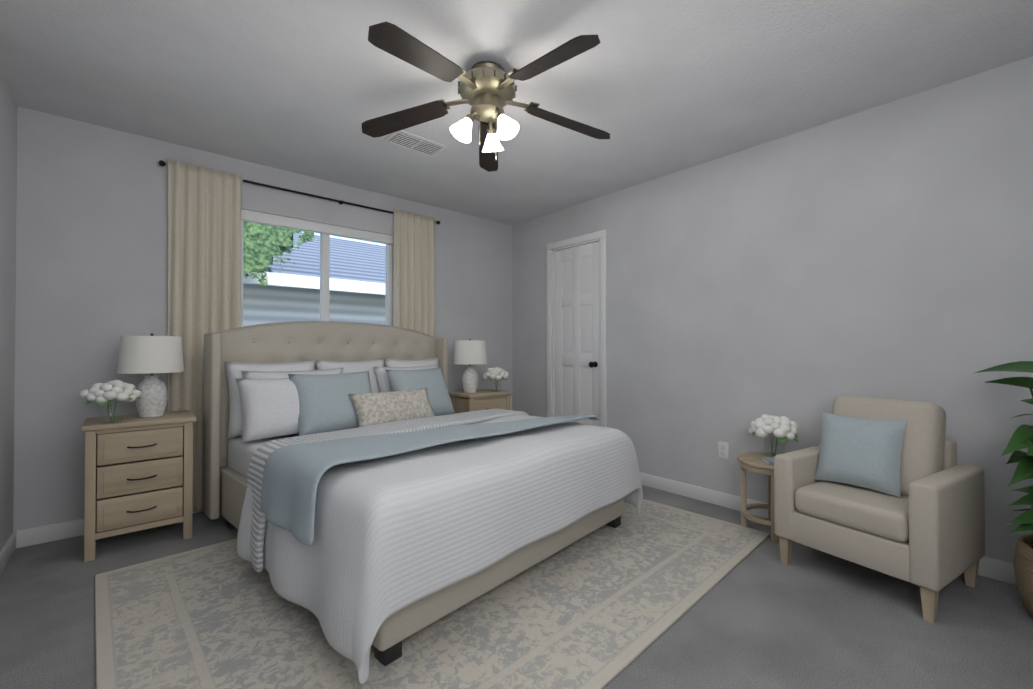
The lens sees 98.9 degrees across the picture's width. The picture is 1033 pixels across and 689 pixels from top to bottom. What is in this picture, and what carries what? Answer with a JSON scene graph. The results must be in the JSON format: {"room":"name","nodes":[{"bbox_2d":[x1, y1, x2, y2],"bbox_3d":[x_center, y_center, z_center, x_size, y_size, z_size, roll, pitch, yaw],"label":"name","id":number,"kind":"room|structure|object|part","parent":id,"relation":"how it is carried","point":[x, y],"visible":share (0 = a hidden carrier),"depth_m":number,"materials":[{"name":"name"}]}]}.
{"room":"bedroom","nodes":[
{"label":"bedroom","id":0,"kind":"room"},
{"bbox_2d":[0,70,17,550],"bbox_3d":[-1.377,-0.115,0.747,0.120,2.440,4.370,0,-1,-41],"label":"wall","id":1,"kind":"structure","parent":0,"point":[8,154],"depth_m":2.28,"materials":[{"name":"paint"}]},
{"bbox_2d":[0,530,18,574],"bbox_3d":[-1.326,1.057,0.781,0.014,0.095,4.370,0,-1,-41],"label":"baseboard","id":2,"kind":"structure","parent":1,"relation":"attached to","point":[12,543],"depth_m":2.29,"materials":[{"name":"white paint"}]},
{"bbox_2d":[13,106,511,530],"bbox_3d":[-1.444,-0.090,3.662,3.840,2.440,0.120,0,-1,-41],"label":"wall","id":3,"kind":"structure","parent":0,"point":[92,246],"depth_m":2.67,"materials":[{"name":"paint"}]},
{"bbox_2d":[19,511,201,547],"bbox_3d":[-1.389,1.082,3.611,3.570,0.095,0.014,0,-1,-41],"label":"baseboard","id":4,"kind":"structure","parent":3,"relation":"attached to","point":[63,530],"depth_m":2.51,"materials":[{"name":"white paint"}]},
{"bbox_2d":[159,160,439,224],"bbox_3d":[-1.508,-1.156,3.504,2.069,0.036,0.047,0,-1,-41],"label":"curtain rod","id":5,"kind":"object","parent":3,"relation":"attached to","point":[163,163],"visible":0.98,"depth_m":3.42,"materials":[{"name":"black metal"}]},
{"bbox_2d":[167,159,240,511],"bbox_3d":[-2.095,-0.043,2.977,0.413,2.305,0.045,0,-1,-41],"label":"curtain","id":6,"kind":"object","parent":5,"relation":"hanging from","point":[204,250],"visible":0.56,"depth_m":2.95,"materials":[{"name":"fabric"}]},
{"bbox_2d":[393,209,434,337],"bbox_3d":[-0.916,-0.034,4.001,0.414,2.305,0.044,0,-1,-41],"label":"curtain","id":7,"kind":"object","parent":5,"relation":"hanging from","point":[414,272],"visible":0.4,"depth_m":3.99,"materials":[{"name":"fabric"}]},
{"bbox_2d":[241,209,392,326],"bbox_3d":[-1.565,-0.378,3.559,1.190,1.175,0.120,0,-1,-41],"label":"window","id":8,"kind":"structure","parent":3,"relation":"in","point":[325,231],"depth_m":3.56,"materials":[{"name":"white plastic"}]},
{"bbox_2d":[0,485,1032,688],"bbox_3d":[0.028,1.165,1.956,3.840,0.100,4.610,0,-1,-41],"label":"floor","id":9,"kind":"structure","parent":0,"point":[761,616],"depth_m":1.75,"materials":[{"name":"grey carpet"}]},
{"bbox_2d":[81,410,195,561],"bbox_3d":[-2.160,0.770,2.544,0.478,0.700,0.396,0,-1,-41],"label":"nightstand","id":10,"kind":"object","parent":9,"relation":"on","point":[138,473],"visible":0.98,"depth_m":2.41,"materials":[{"name":"brown wood"}]},
{"bbox_2d":[79,380,141,423],"bbox_3d":[-2.172,0.304,2.373,0.257,0.228,0.245,0,-1,-41],"label":"flowers","id":11,"kind":"object","parent":10,"relation":"on","point":[101,394],"visible":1,"depth_m":2.32,"materials":[{"name":"white plant"}]},
{"bbox_2d":[117,333,183,417],"bbox_3d":[-2.140,0.177,2.592,0.304,0.487,0.304,0,-1,-41],"label":"lamp","id":12,"kind":"object","parent":10,"relation":"on","point":[151,354],"visible":0.96,"depth_m":2.52,"materials":[{"name":"ceramic"},{"name":"fabric"}]},
{"bbox_2d":[94,499,769,688],"bbox_3d":[-0.267,1.113,2.356,2.860,0.012,2.100,0,-1,-44],"label":"rug","id":13,"kind":"object","parent":9,"relation":"on","point":[602,607],"visible":0.53,"depth_m":1.76,"materials":[{"name":"beige carpet"}]},
{"bbox_2d":[203,321,642,683],"bbox_3d":[-0.588,0.465,2.732,2.067,1.290,1.930,0,-1,42],"label":"bed","id":14,"kind":"object","parent":13,"relation":"on","point":[365,486],"visible":1,"depth_m":2.04,"materials":[{"name":"beige fabric"}]},
{"bbox_3d":[-1.284,0.441,3.361,0.190,1.230,1.800,0,-1,42],"label":"headboard","id":15,"kind":"part","parent":14,"relation":"part of","materials":[{"name":"beige fabric"}]},
{"bbox_3d":[-0.593,0.843,2.735,1.890,0.535,1.680,0,-1,42],"label":"frame","id":16,"kind":"part","parent":14,"relation":"part of","materials":[{"name":"beige fabric"}]},
{"bbox_2d":[260,414,598,545],"bbox_3d":[-0.297,0.596,2.431,0.600,0.295,1.885,0,-1,42],"label":"throw","id":17,"kind":"object","parent":14,"relation":"on","point":[304,485],"depth_m":1.88,"materials":[{"name":"blue fabric"}]},
{"bbox_2d":[237,415,642,683],"bbox_3d":[-0.256,0.781,2.431,1.181,0.569,1.930,0,-1,42],"label":"duvet","id":18,"kind":"object","parent":14,"relation":"on","point":[381,550],"depth_m":1.74,"materials":[{"name":"white fabric"}]},
{"bbox_2d":[448,389,512,412],"bbox_3d":[-0.337,0.784,4.048,0.478,0.700,0.396,0,-1,-41],"label":"nightstand","id":19,"kind":"object","parent":9,"relation":"on","point":[477,400],"visible":0.23,"depth_m":3.92,"materials":[{"name":"brown wood"}]},
{"bbox_2d":[453,339,486,392],"bbox_3d":[-0.421,0.190,4.006,0.304,0.487,0.304,0,-1,-41],"label":"lamp","id":20,"kind":"object","parent":19,"relation":"on","point":[469,351],"visible":1,"depth_m":3.91,"materials":[{"name":"ceramic"}]},
{"bbox_2d":[483,367,508,390],"bbox_3d":[-0.189,0.321,4.059,0.243,0.225,0.240,0,-1,-41],"label":"flowers","id":21,"kind":"object","parent":19,"relation":"on","point":[498,373],"visible":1,"depth_m":4.00,"materials":[{"name":"white plant"}]},
{"bbox_2d":[737,452,777,543],"bbox_3d":[1.532,0.904,2.643,0.380,0.435,0.380,0,-1,-18],"label":"side table","id":22,"kind":"object","parent":9,"relation":"on","point":[752,462],"visible":0.46,"depth_m":2.66,"materials":[{"name":"brown wood"}]},
{"bbox_2d":[762,456,773,465],"bbox_3d":[1.490,0.675,2.548,0.099,0.021,0.136,0,-1,14],"label":"vase","id":23,"kind":"object","parent":22,"relation":"on","point":[769,461],"visible":0.46,"depth_m":2.55,"materials":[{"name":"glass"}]},
{"bbox_2d":[748,414,798,456],"bbox_3d":[1.569,0.558,2.694,0.289,0.257,0.282,0,-1,-41],"label":"flowers","id":24,"kind":"object","parent":23,"relation":"in","point":[782,429],"visible":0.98,"depth_m":2.62,"materials":[{"name":"white plant"}]},
{"bbox_2d":[774,395,984,622],"bbox_3d":[1.741,0.694,2.157,0.605,0.846,0.640,0,-1,-31],"label":"chair","id":25,"kind":"object","parent":9,"relation":"on","point":[891,487],"visible":1,"depth_m":2.04,"materials":[{"name":"beige fabric"}]},
{"bbox_2d":[975,361,1032,616],"bbox_3d":[2.159,0.590,1.619,0.728,1.044,0.690,0,-1,-41],"label":"plant","id":26,"kind":"object","parent":9,"relation":"on","point":[1022,437],"visible":1,"depth_m":1.79,"materials":[{"name":"green plant"}]},
{"bbox_2d":[0,0,1032,224],"bbox_3d":[0.028,-1.375,1.978,3.840,0.100,4.610,0,-1,-41],"label":"ceiling","id":27,"kind":"structure","parent":0,"point":[655,89],"depth_m":2.16,"materials":[{"name":"paint"}]},
{"bbox_2d":[383,130,447,156],"bbox_3d":[-0.656,-1.308,2.887,0.360,0.016,0.200,0,-1,-41],"label":"ceiling vent","id":28,"kind":"object","parent":27,"relation":"in","point":[412,142],"visible":0.88,"depth_m":2.86,"materials":[{"name":"white metal"}]},
{"bbox_2d":[361,21,609,171],"bbox_3d":[-0.109,-1.106,2.091,1.318,0.436,1.269,0,-1,-41],"label":"fan","id":29,"kind":"object","parent":27,"relation":"hanging from","point":[487,90],"visible":1,"depth_m":2.07,"materials":[{"name":"brown wood"}]},
{"bbox_2d":[512,56,1032,562],"bbox_3d":[1.432,-0.094,3.187,0.120,2.440,4.370,0,-1,-41],"label":"wall","id":30,"kind":"structure","parent":0,"point":[804,278],"depth_m":2.65,"materials":[{"name":"paint"}]},
{"bbox_2d":[547,230,606,426],"bbox_3d":[0.572,0.069,4.134,0.175,2.132,0.724,0,-1,-41],"label":"door","id":31,"kind":"structure","parent":30,"relation":"attached to","point":[576,335],"depth_m":4.11,"materials":[{"name":"white wood"}]},
{"bbox_2d":[718,441,728,458],"bbox_3d":[1.439,0.735,3.073,0.008,0.115,0.072,0,-1,-41],"label":"electrical outlet plate","id":32,"kind":"object","parent":30,"relation":"attached to","point":[723,449],"visible":1,"depth_m":3.07,"materials":[{"name":"white plastic"}]},
{"bbox_2d":[640,472,1016,584],"bbox_3d":[1.787,1.074,2.666,0.014,0.095,3.075,0,-1,-41],"label":"baseboard","id":33,"kind":"structure","parent":30,"relation":"attached to","point":[996,569],"depth_m":3.05,"materials":[{"name":"white paint"}]},
{"label":"outside","id":34,"kind":"structure","parent":0,"visible":0},
{"bbox_3d":[-4.008,1.409,6.905,14.000,0.100,8.000,0,-1,-41],"label":"ground","id":35,"kind":"structure","parent":34,"visible":0},
{"bbox_2d":[243,221,313,285],"bbox_3d":[-2.930,-0.409,4.613,1.400,3.504,0.500,0,-1,-41],"label":"tree","id":36,"kind":"object","parent":35,"relation":"on","point":[264,244],"visible":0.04,"depth_m":4.57,"materials":[{"name":"green plant"}]},
{"bbox_2d":[243,283,384,326],"bbox_3d":[-3.051,0.355,6.422,9.000,2.300,0.300,0,-1,-41],"label":"fence","id":37,"kind":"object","parent":35,"relation":"on","point":[263,304],"visible":0.11,"depth_m":6.25,"materials":[{"name":"grey metal"}]},
{"bbox_2d":[243,232,385,294],"bbox_3d":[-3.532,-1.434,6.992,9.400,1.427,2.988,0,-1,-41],"label":"neighboring house","id":38,"kind":"structure","parent":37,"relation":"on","point":[357,267],"depth_m":6.60,"materials":[{"name":"blue"}]}
]}

